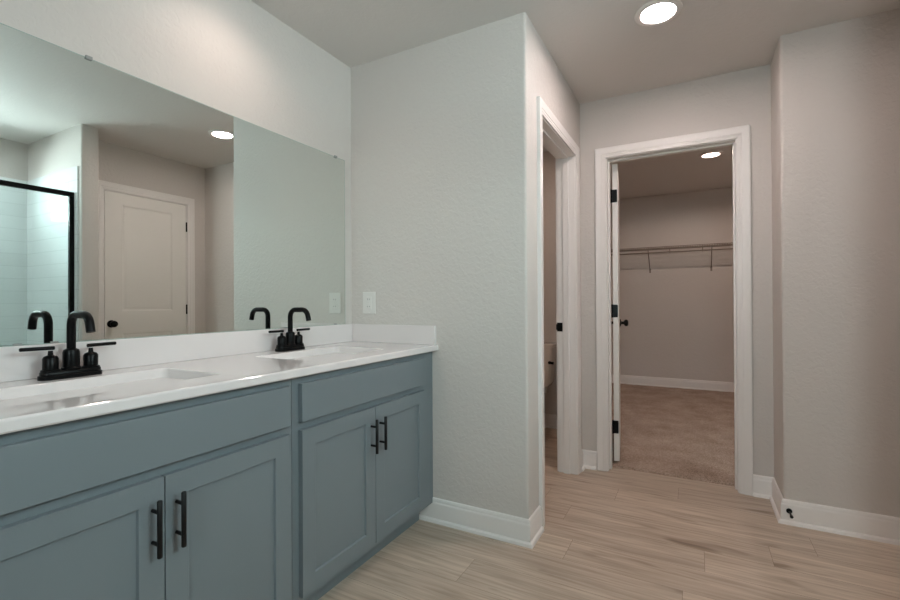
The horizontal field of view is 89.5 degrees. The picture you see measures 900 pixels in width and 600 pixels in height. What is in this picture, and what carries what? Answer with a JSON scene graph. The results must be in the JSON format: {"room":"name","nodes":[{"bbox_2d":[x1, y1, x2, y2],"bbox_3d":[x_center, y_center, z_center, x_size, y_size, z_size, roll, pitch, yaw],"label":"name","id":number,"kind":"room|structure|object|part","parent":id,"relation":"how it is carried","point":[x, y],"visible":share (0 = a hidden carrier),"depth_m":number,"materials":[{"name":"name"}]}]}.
{"room":"bathroom","nodes":[
{"label":"bathroom","id":0,"kind":"room"},
{"bbox_2d":[0,0,351,336],"bbox_3d":[-0.382,-0.124,3.014,0.115,2.500,8.150,0,0,28],"label":"wall","id":1,"kind":"structure","parent":0,"point":[235,58],"depth_m":1.88,"materials":[{"name":"grey paint"}]},
{"bbox_2d":[0,23,344,346],"bbox_3d":[-0.995,-0.325,1.750,0.009,0.912,1.743,0,0,28],"label":"wall mirror","id":2,"kind":"object","parent":1,"relation":"attached to","point":[144,208],"visible":1,"depth_m":1.60,"materials":[{"name":"grey mirror"}]},
{"bbox_2d":[0,324,351,382],"bbox_3d":[-0.982,0.180,1.755,0.020,0.098,1.834,0,0,28],"label":"backsplash","id":3,"kind":"structure","parent":1,"relation":"attached to","point":[15,365],"depth_m":1.64,"materials":[{"name":"stone"}]},
{"bbox_2d":[351,12,581,518],"bbox_3d":[0.389,-0.122,3.231,1.033,2.490,2.065,0,0,28],"label":"wall partition","id":4,"kind":"structure","parent":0,"point":[444,130],"depth_m":2.24,"materials":[{"name":"grey paint"}]},
{"bbox_2d":[363,292,375,313],"bbox_3d":[-0.447,0.016,2.503,0.088,0.120,0.010,0,0,28],"label":"wall outlet","id":5,"kind":"object","parent":4,"relation":"attached to","point":[369,298],"visible":1,"depth_m":2.50,"materials":[{"name":"white plastic"}]},
{"bbox_2d":[366,297,370,308],"bbox_3d":[-0.448,0.016,2.502,0.035,0.068,0.003,0,0,28],"label":"receptacle","id":6,"kind":"object","parent":5,"relation":"attached to","point":[368,299],"depth_m":2.50,"materials":[{"name":"grey plastic"}]},
{"bbox_2d":[419,497,543,548],"bbox_3d":[0.147,1.061,2.262,0.604,0.118,0.186,0,0,28],"label":"baseboard","id":7,"kind":"structure","parent":4,"relation":"attached to","point":[520,531],"depth_m":2.16,"materials":[{"name":"white paint"}]},
{"bbox_2d":[543,145,558,470],"bbox_3d":[0.524,0.062,2.655,0.018,2.114,0.860,0,0,28],"label":"trim","id":8,"kind":"structure","parent":4,"relation":"attached to","point":[543,145],"depth_m":2.97,"materials":[{"name":"white paint"}]},
{"bbox_2d":[537,96,581,526],"bbox_3d":[0.642,0.061,2.591,0.018,2.114,0.860,0,0,28],"label":"trim","id":9,"kind":"structure","parent":4,"relation":"attached to","point":[543,111],"depth_m":2.25,"materials":[{"name":"white paint"}]},
{"bbox_2d":[543,118,576,474],"bbox_3d":[0.579,0.088,2.625,0.124,2.061,0.752,0,0,28],"label":"trim","id":10,"kind":"structure","parent":4,"relation":"attached to","point":[566,325],"depth_m":2.93,"materials":[{"name":"white paint"}]},
{"bbox_3d":[0.712,0.176,2.957,0.041,0.057,0.004,0,0,28],"label":"strike plate","id":11,"kind":"part","parent":10,"relation":"part of","materials":[{"name":"black metal"}]},
{"bbox_2d":[251,0,899,198],"bbox_3d":[1.063,-1.368,2.213,3.435,0.085,8.210,0,0,28],"label":"ceiling","id":12,"kind":"structure","parent":0,"point":[599,48],"depth_m":2.26,"materials":[{"name":"white paint"}]},
{"bbox_2d":[634,0,682,25],"bbox_3d":[0.959,-1.322,2.092,0.204,0.007,0.204,0,0,28],"label":"recessed light","id":13,"kind":"object","parent":12,"relation":"in","point":[655,12],"visible":1,"depth_m":2.09,"materials":[{"name":"white paint"}]},
{"bbox_2d":[698,151,722,158],"bbox_3d":[2.441,-1.355,4.247,0.204,0.007,0.204,0,0,28],"label":"recessed light","id":14,"kind":"object","parent":12,"relation":"in","point":[713,154],"visible":1,"depth_m":4.23,"materials":[{"name":"white paint"}]},
{"bbox_2d":[318,428,899,599],"bbox_3d":[0.467,1.113,1.075,3.435,0.001,5.650,0,0,28],"label":"floor","id":15,"kind":"structure","parent":0,"point":[615,533],"depth_m":1.98,"materials":[{"name":"brown wood"}]},
{"bbox_2d":[0,379,291,599],"bbox_3d":[-0.940,0.688,1.227,0.585,0.864,0.878,0,0,28],"label":"vanity cabinet","id":16,"kind":"object","parent":15,"relation":"on","point":[190,498],"visible":0.9,"depth_m":1.10,"materials":[{"name":"blue wood"}]},
{"bbox_3d":[-0.808,0.716,0.953,0.019,0.560,0.395,0,0,28],"label":"door","id":17,"kind":"part","parent":16,"relation":"part of","materials":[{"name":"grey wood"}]},
{"bbox_3d":[-0.715,0.345,1.129,0.019,0.130,0.793,0,0,28],"label":"drawer","id":18,"kind":"part","parent":16,"relation":"part of","materials":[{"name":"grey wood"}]},
{"bbox_3d":[-0.704,0.548,1.090,0.037,0.137,0.012,0,0,28],"label":"handle","id":19,"kind":"part","parent":16,"relation":"part of","materials":[{"name":"black metal"}]},
{"bbox_3d":[-0.676,0.548,1.141,0.037,0.137,0.012,0,0,28],"label":"handle","id":20,"kind":"part","parent":16,"relation":"part of","materials":[{"name":"black metal"}]},
{"bbox_3d":[-0.618,0.717,1.303,0.019,0.560,0.395,0,0,28],"label":"door","id":21,"kind":"part","parent":16,"relation":"part of","materials":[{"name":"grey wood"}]},
{"bbox_2d":[291,352,432,599],"bbox_3d":[-0.512,0.689,2.019,0.585,0.864,0.921,0,0,28],"label":"vanity cabinet","id":22,"kind":"object","parent":15,"relation":"on","point":[360,435],"depth_m":1.77,"materials":[{"name":"blue wood"}]},
{"bbox_2d":[0,341,437,434],"bbox_3d":[-0.743,0.291,1.626,0.562,0.126,1.835,0,0,28],"label":"countertop","id":23,"kind":"structure","parent":22,"relation":"on","point":[29,403],"depth_m":1.33,"materials":[{"name":"stone"}]},
{"bbox_2d":[19,311,115,380],"bbox_3d":[-1.124,0.130,1.343,0.179,0.196,0.179,0,0,-19],"label":"faucet","id":24,"kind":"object","parent":23,"relation":"on","point":[71,368],"visible":1,"depth_m":1.33,"materials":[{"name":"black metal"}]},
{"bbox_3d":[-1.163,0.138,1.280,0.011,0.012,0.078,0,0,28],"label":"lever","id":25,"kind":"part","parent":24,"relation":"part of","materials":[{"name":"black metal"}]},
{"bbox_3d":[-1.149,0.177,1.306,0.045,0.062,0.045,0,0,28],"label":"handle","id":26,"kind":"part","parent":24,"relation":"part of","materials":[{"name":"black metal"}]},
{"bbox_3d":[-1.126,0.216,1.349,0.053,0.024,0.157,0,0,28],"label":"plate","id":27,"kind":"part","parent":24,"relation":"part of","materials":[{"name":"black metal"}]},
{"bbox_3d":[-1.126,0.174,1.349,0.048,0.062,0.048,0,0,28],"label":"spout","id":28,"kind":"part","parent":24,"relation":"part of","materials":[{"name":"black metal"}]},
{"bbox_3d":[-1.075,0.090,1.322,0.138,0.116,0.022,0,0,28],"label":"spout","id":29,"kind":"part","parent":24,"relation":"part of","materials":[{"name":"black metal"}]},
{"bbox_3d":[-1.102,0.177,1.393,0.045,0.062,0.045,0,0,28],"label":"handle","id":30,"kind":"part","parent":24,"relation":"part of","materials":[{"name":"black metal"}]},
{"bbox_3d":[-1.088,0.138,1.419,0.011,0.012,0.078,0,0,28],"label":"lever","id":31,"kind":"part","parent":24,"relation":"part of","materials":[{"name":"black metal"}]},
{"bbox_2d":[0,368,219,405],"bbox_3d":[-0.939,0.290,1.246,0.300,0.126,0.480,0,0,28],"label":"sink basin","id":32,"kind":"object","parent":23,"relation":"in","point":[37,393],"depth_m":1.30,"materials":[{"name":"white ceramic"}]},
{"bbox_2d":[268,307,310,351],"bbox_3d":[-0.729,0.131,2.073,0.179,0.196,0.179,0,0,-19],"label":"faucet","id":33,"kind":"object","parent":23,"relation":"on","point":[291,342],"visible":1,"depth_m":2.06,"materials":[{"name":"black metal"}]},
{"bbox_3d":[-0.769,0.139,2.010,0.011,0.012,0.078,0,0,28],"label":"lever","id":34,"kind":"part","parent":33,"relation":"part of","materials":[{"name":"black metal"}]},
{"bbox_3d":[-0.755,0.178,2.036,0.045,0.062,0.045,0,0,28],"label":"handle","id":35,"kind":"part","parent":33,"relation":"part of","materials":[{"name":"black metal"}]},
{"bbox_3d":[-0.731,0.218,2.079,0.053,0.024,0.157,0,0,28],"label":"plate","id":36,"kind":"part","parent":33,"relation":"part of","materials":[{"name":"black metal"}]},
{"bbox_3d":[-0.731,0.175,2.079,0.048,0.062,0.048,0,0,28],"label":"spout","id":37,"kind":"part","parent":33,"relation":"part of","materials":[{"name":"black metal"}]},
{"bbox_3d":[-0.681,0.091,2.052,0.138,0.116,0.022,0,0,28],"label":"spout","id":38,"kind":"part","parent":33,"relation":"part of","materials":[{"name":"black metal"}]},
{"bbox_3d":[-0.708,0.178,2.123,0.045,0.062,0.045,0,0,28],"label":"handle","id":39,"kind":"part","parent":33,"relation":"part of","materials":[{"name":"black metal"}]},
{"bbox_3d":[-0.694,0.140,2.149,0.011,0.012,0.078,0,0,28],"label":"lever","id":40,"kind":"part","parent":33,"relation":"part of","materials":[{"name":"black metal"}]},
{"bbox_2d":[255,346,381,360],"bbox_3d":[-0.547,0.291,1.971,0.300,0.126,0.480,0,0,28],"label":"sink basin","id":41,"kind":"object","parent":23,"relation":"in","point":[314,354],"depth_m":2.09,"materials":[{"name":"white ceramic"}]},
{"bbox_2d":[352,324,435,344],"bbox_3d":[-0.308,0.180,2.422,0.531,0.097,0.020,0,0,28],"label":"side splash","id":42,"kind":"object","parent":23,"relation":"on","point":[382,333],"visible":0.99,"depth_m":2.40,"materials":[{"name":"stone"}]},
{"bbox_3d":[-0.407,0.718,1.694,0.019,0.560,0.392,0,0,28],"label":"door","id":43,"kind":"part","parent":22,"relation":"part of","materials":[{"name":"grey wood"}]},
{"bbox_3d":[-0.315,0.346,1.870,0.019,0.130,0.788,0,0,28],"label":"drawer","id":44,"kind":"part","parent":22,"relation":"part of","materials":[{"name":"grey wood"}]},
{"bbox_3d":[-0.304,0.550,1.830,0.037,0.137,0.012,0,0,28],"label":"handle","id":45,"kind":"part","parent":22,"relation":"part of","materials":[{"name":"black metal"}]},
{"bbox_3d":[-0.276,0.550,1.881,0.037,0.137,0.012,0,0,28],"label":"handle","id":46,"kind":"part","parent":22,"relation":"part of","materials":[{"name":"black metal"}]},
{"bbox_3d":[-0.219,0.718,2.042,0.019,0.560,0.392,0,0,28],"label":"door","id":47,"kind":"part","parent":22,"relation":"part of","materials":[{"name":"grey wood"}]},
{"bbox_3d":[-0.101,0.641,2.304,0.020,0.770,0.030,0,0,28],"label":"filler strip","id":48,"kind":"part","parent":22,"relation":"part of","materials":[{"name":"wood"}]},
{"bbox_2d":[544,342,556,393],"bbox_3d":[0.600,0.748,3.760,0.455,0.752,0.683,0,0,28],"label":"toilet","id":49,"kind":"object","parent":15,"relation":"on","point":[550,348],"visible":0.26,"depth_m":3.82,"materials":[{"name":"white ceramic"}]},
{"bbox_3d":[0.707,0.391,3.973,0.444,0.036,0.208,0,0,28],"label":"tank lid","id":50,"kind":"part","parent":49,"relation":"part of","materials":[{"name":"white ceramic"}]},
{"bbox_2d":[611,188,733,381],"bbox_3d":[1.935,-0.143,4.334,2.935,2.525,3.645,0,0,28],"label":"wall","id":51,"kind":"structure","parent":0,"point":[679,314],"depth_m":5.76,"materials":[{"name":"grey paint"}]},
{"bbox_2d":[544,374,733,428],"bbox_3d":[1.720,1.056,3.925,2.700,0.126,4.325,0,0,28],"label":"baseboard","id":52,"kind":"structure","parent":51,"relation":"attached to","point":[624,379],"depth_m":5.69,"materials":[{"name":"white paint"}]},
{"bbox_2d":[611,242,732,272],"bbox_3d":[2.665,-0.505,5.698,2.682,0.304,0.311,0,0,28],"label":"wire closet shelf","id":53,"kind":"object","parent":51,"relation":"attached to","point":[718,244],"visible":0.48,"depth_m":5.54,"materials":[{"name":"white metal"}]},
{"bbox_3d":[2.604,-0.587,5.584,2.680,0.015,0.016,0,0,28],"label":"hanging rod","id":54,"kind":"part","parent":53,"relation":"part of","materials":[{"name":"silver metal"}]},
{"bbox_2d":[580,8,899,517],"bbox_3d":[1.551,-0.131,2.580,1.632,2.490,0.425,0,0,28],"label":"wall","id":55,"kind":"structure","parent":0,"point":[823,117],"depth_m":2.21,"materials":[{"name":"grey paint"}]},
{"bbox_2d":[582,449,596,471],"bbox_3d":[0.907,1.060,2.985,0.098,0.118,0.092,0,0,28],"label":"baseboard","id":56,"kind":"structure","parent":55,"relation":"attached to","point":[589,458],"depth_m":3.01,"materials":[{"name":"white paint"}]},
{"bbox_2d":[611,164,627,460],"bbox_3d":[1.246,0.083,3.390,0.163,2.008,0.709,0,0,21],"label":"door","id":57,"kind":"structure","parent":55,"relation":"in","point":[615,307],"depth_m":3.07,"materials":[{"name":"white paint"}]},
{"bbox_3d":[1.398,0.183,3.643,0.064,0.062,0.062,0,0,21],"label":"knob","id":58,"kind":"part","parent":57,"relation":"part of","materials":[{"name":"black metal"}]},
{"bbox_2d":[595,124,752,495],"bbox_3d":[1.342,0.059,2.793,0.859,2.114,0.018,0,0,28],"label":"trim","id":59,"kind":"structure","parent":55,"relation":"attached to","point":[741,134],"depth_m":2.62,"materials":[{"name":"white paint"}]},
{"bbox_2d":[753,474,899,545],"bbox_3d":[1.814,1.052,2.235,0.293,0.118,0.714,0,0,-28],"label":"baseboard","id":60,"kind":"structure","parent":55,"relation":"attached to","point":[841,521],"depth_m":2.18,"materials":[{"name":"white paint"}]},
{"bbox_2d":[786,508,793,518],"bbox_3d":[1.664,1.045,2.218,0.025,0.025,0.074,0,0,28],"label":"door stop","id":61,"kind":"object","parent":60,"relation":"attached to","point":[788,510],"visible":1,"depth_m":2.24,"materials":[{"name":"black metal"}]},
{"bbox_3d":[1.076,1.160,2.201,3.435,0.068,8.210,0,0,28],"label":"floor","id":62,"kind":"structure","parent":0,"visible":0},
{"bbox_2d":[612,383,734,486],"bbox_3d":[1.977,1.117,4.400,2.698,0.021,3.242,0,0,28],"label":"carpet","id":63,"kind":"object","parent":62,"relation":"on","point":[667,431],"visible":0.51,"depth_m":3.76,"materials":[{"name":"beige carpet"}]}
]}

